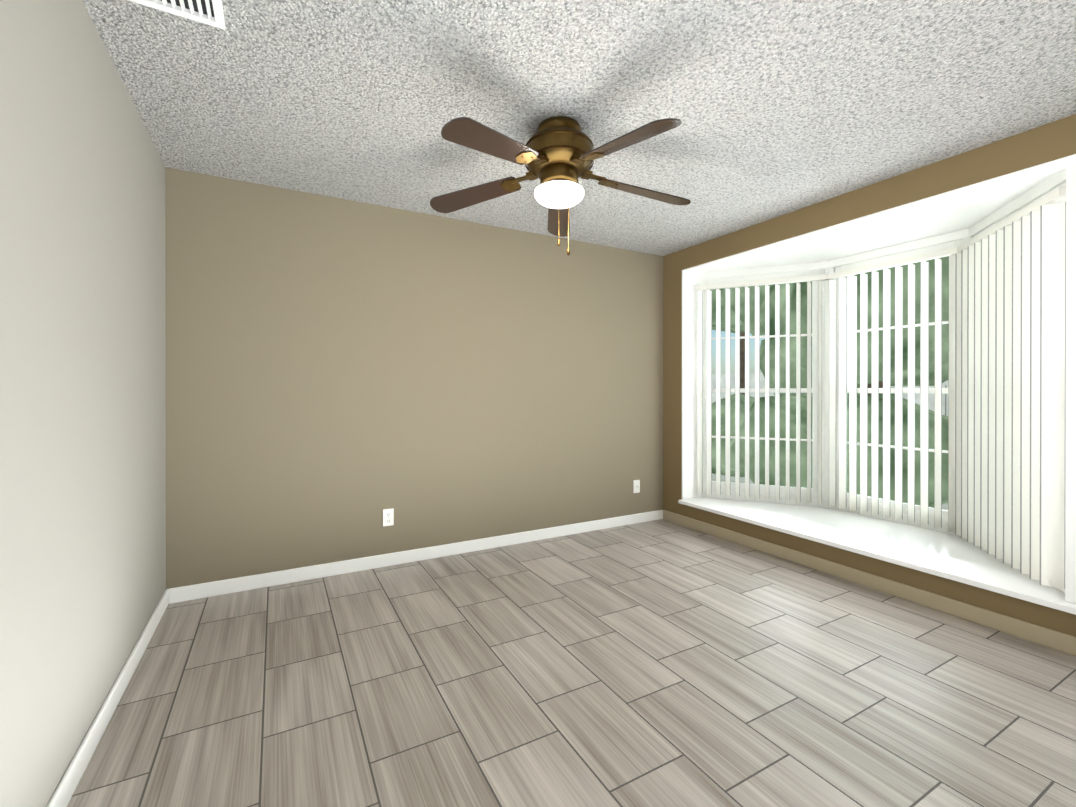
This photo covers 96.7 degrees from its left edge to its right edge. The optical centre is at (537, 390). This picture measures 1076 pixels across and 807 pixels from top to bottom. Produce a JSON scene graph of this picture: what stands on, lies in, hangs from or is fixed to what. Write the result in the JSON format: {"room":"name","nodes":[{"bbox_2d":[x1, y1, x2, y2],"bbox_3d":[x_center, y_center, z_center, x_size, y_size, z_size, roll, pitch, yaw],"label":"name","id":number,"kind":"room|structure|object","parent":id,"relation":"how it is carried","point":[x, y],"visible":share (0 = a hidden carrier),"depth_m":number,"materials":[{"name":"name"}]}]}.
{"room":"empty living room","nodes":[
{"label":"empty living room","id":0,"kind":"room"},
{"bbox_2d":[0,0,165,806],"bbox_3d":[-0.808,-0.023,0.195,0.150,2.440,5.870,0,0,-29],"label":"wall","id":1,"kind":"structure","parent":0,"point":[82,407],"depth_m":1.44,"materials":[{"name":"grey paint"}]},
{"bbox_2d":[47,589,168,806],"bbox_3d":[-0.736,1.155,0.237,0.014,0.085,5.570,0,0,-29],"label":"baseboard","id":2,"kind":"structure","parent":1,"relation":"attached to","point":[67,786],"depth_m":1.66,"materials":[{"name":"white wood"}]},
{"bbox_2d":[165,167,662,588],"bbox_3d":[-0.494,-0.030,3.628,3.700,2.440,0.150,0,0,-29],"label":"wall","id":3,"kind":"structure","parent":0,"point":[341,374],"depth_m":3.24,"materials":[{"name":"brown paint"}]},
{"bbox_2d":[383,508,393,525],"bbox_3d":[-1.017,0.861,3.253,0.070,0.114,0.009,0,0,-29],"label":"electrical outlet plate","id":4,"kind":"object","parent":3,"relation":"attached to","point":[388,517],"visible":1,"depth_m":3.25,"materials":[{"name":"white plastic"}]},
{"bbox_2d":[169,510,662,603],"bbox_3d":[-0.454,1.148,3.558,3.672,0.085,0.014,0,0,-29],"label":"baseboard","id":5,"kind":"structure","parent":3,"relation":"attached to","point":[211,589],"depth_m":3.23,"materials":[{"name":"white wood"}]},
{"bbox_2d":[633,480,639,492],"bbox_3d":[0.889,0.859,4.290,0.070,0.114,0.020,0,0,-29],"label":"outlet plate","id":6,"kind":"object","parent":3,"relation":"attached to","point":[636,486],"visible":1,"depth_m":4.29,"materials":[{"name":"white plastic"}]},
{"bbox_2d":[67,519,1075,806],"bbox_3d":[0.880,1.255,1.122,4.000,0.120,5.870,0,0,-29],"label":"floor","id":7,"kind":"structure","parent":0,"point":[659,663],"depth_m":1.89,"materials":[{"name":"tile"}]},
{"bbox_2d":[82,0,1075,255],"bbox_3d":[0.880,-1.305,1.117,4.000,0.120,5.870,0,0,-29],"label":"ceiling","id":8,"kind":"structure","parent":0,"point":[780,106],"depth_m":2.00,"materials":[{"name":"white paint"}]},
{"bbox_2d":[128,0,224,29],"bbox_3d":[-1.083,-1.237,1.381,0.270,0.016,0.420,0,0,-29],"label":"ceiling vent","id":9,"kind":"object","parent":8,"relation":"in","point":[209,12],"visible":0.98,"depth_m":1.55,"materials":[{"name":"white metal"}]},
{"bbox_2d":[430,116,690,255],"bbox_3d":[0.136,-0.956,2.240,1.332,0.583,1.306,0,0,-29],"label":"ceiling fan","id":10,"kind":"object","parent":8,"relation":"hanging from","point":[557,155],"visible":1,"depth_m":2.17,"materials":[{"name":"brown wood"}]},
{"bbox_2d":[663,114,1075,636],"bbox_3d":[2.911,-0.027,2.232,0.932,2.440,5.870,0,0,-29],"label":"wall","id":11,"kind":"structure","parent":0,"point":[1049,142],"depth_m":2.92,"materials":[{"name":"brown"}]},
{"bbox_2d":[702,269,823,498],"bbox_3d":[1.936,-0.056,4.196,0.981,1.910,0.070,0,0,24],"label":"bay window","id":12,"kind":"structure","parent":11,"relation":"in","point":[814,418],"depth_m":4.08,"materials":[{"name":"white plastic"}]},
{"bbox_2d":[663,510,1075,655],"bbox_3d":[2.497,1.151,2.007,0.014,0.085,5.570,0,0,-29],"label":"baseboard","id":13,"kind":"structure","parent":11,"relation":"attached to","point":[1052,639],"depth_m":2.73,"materials":[{"name":"beige wood"}]},
{"bbox_2d":[678,497,1075,614],"bbox_3d":[2.513,0.982,2.939,0.990,0.030,3.490,0,0,-29],"label":"sill","id":14,"kind":"structure","parent":11,"relation":"attached to","point":[957,558],"depth_m":3.05,"materials":[{"name":"white paint"}]},
{"bbox_2d":[682,154,1075,498],"bbox_3d":[2.228,-0.051,2.781,0.259,2.035,3.490,0,0,-29],"label":"trim","id":15,"kind":"structure","parent":11,"relation":"attached to","point":[691,277],"depth_m":4.02,"materials":[{"name":"white wood"}]},
{"bbox_2d":[693,187,1065,588],"bbox_3d":[2.209,-0.011,3.432,0.810,1.892,2.388,0,0,-29],"label":"vertical blinds","id":16,"kind":"object","parent":11,"relation":"attached to","point":[1007,391],"visible":1,"depth_m":3.11,"materials":[{"name":"white plastic"}]},
{"bbox_2d":[835,239,961,522],"bbox_3d":[2.655,-0.055,3.565,0.070,1.910,0.831,0,0,-29],"label":"bay window","id":17,"kind":"structure","parent":11,"relation":"in","point":[938,247],"depth_m":3.62,"materials":[{"name":"white plastic"}]},
{"bbox_2d":[974,182,1065,236],"bbox_3d":[2.705,-0.053,2.662,0.070,1.910,0.924,0,0,20],"label":"rail","id":18,"kind":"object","parent":11,"relation":"in","point":[1063,185],"depth_m":2.52,"materials":[{"name":"white"}]},
{"bbox_2d":[699,172,1056,272],"bbox_3d":[2.596,-1.119,2.981,0.800,0.100,3.490,0,0,-29],"label":"ceiling","id":19,"kind":"structure","parent":0,"point":[959,214],"depth_m":3.21,"materials":[{"name":"white paint"}]},
{"label":"outside","id":20,"kind":"structure","parent":0,"visible":0},
{"bbox_2d":[712,473,947,510],"bbox_3d":[13.422,1.362,9.605,26.150,0.130,32.000,0,0,-29],"label":"ground","id":21,"kind":"structure","parent":20,"point":[742,479],"depth_m":6.95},
{"bbox_2d":[712,325,744,394],"bbox_3d":[5.916,-2.339,13.554,5.876,7.256,6.248,0,0,-29],"label":"tree","id":22,"kind":"object","parent":21,"relation":"on","point":[742,361],"depth_m":13.28,"materials":[{"name":"green plant"}]},
{"bbox_2d":[710,285,769,335],"bbox_3d":[4.699,-1.512,8.814,4.611,5.622,5.331,0,0,-29],"label":"tree","id":23,"kind":"object","parent":21,"relation":"on","point":[752,304],"depth_m":8.38,"materials":[{"name":"green plant"}]},
{"bbox_2d":[712,373,947,415],"bbox_3d":[10.211,0.392,7.388,0.090,1.820,19.200,0,0,-29],"label":"fence","id":24,"kind":"object","parent":21,"relation":"on","point":[905,396],"depth_m":13.94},
{"bbox_2d":[712,393,947,507],"bbox_3d":[4.236,0.747,4.923,2.028,1.466,17.879,0,0,-29],"label":"hedge","id":25,"kind":"object","parent":21,"relation":"on","point":[804,444],"depth_m":5.60,"materials":[{"name":"green plant"}]},
{"bbox_2d":[760,256,948,396],"bbox_3d":[4.534,-0.478,6.405,2.892,3.565,2.990,0,0,-29],"label":"tree","id":26,"kind":"object","parent":21,"relation":"on","point":[945,312],"depth_m":5.64,"materials":[{"name":"green plant"}]}
]}

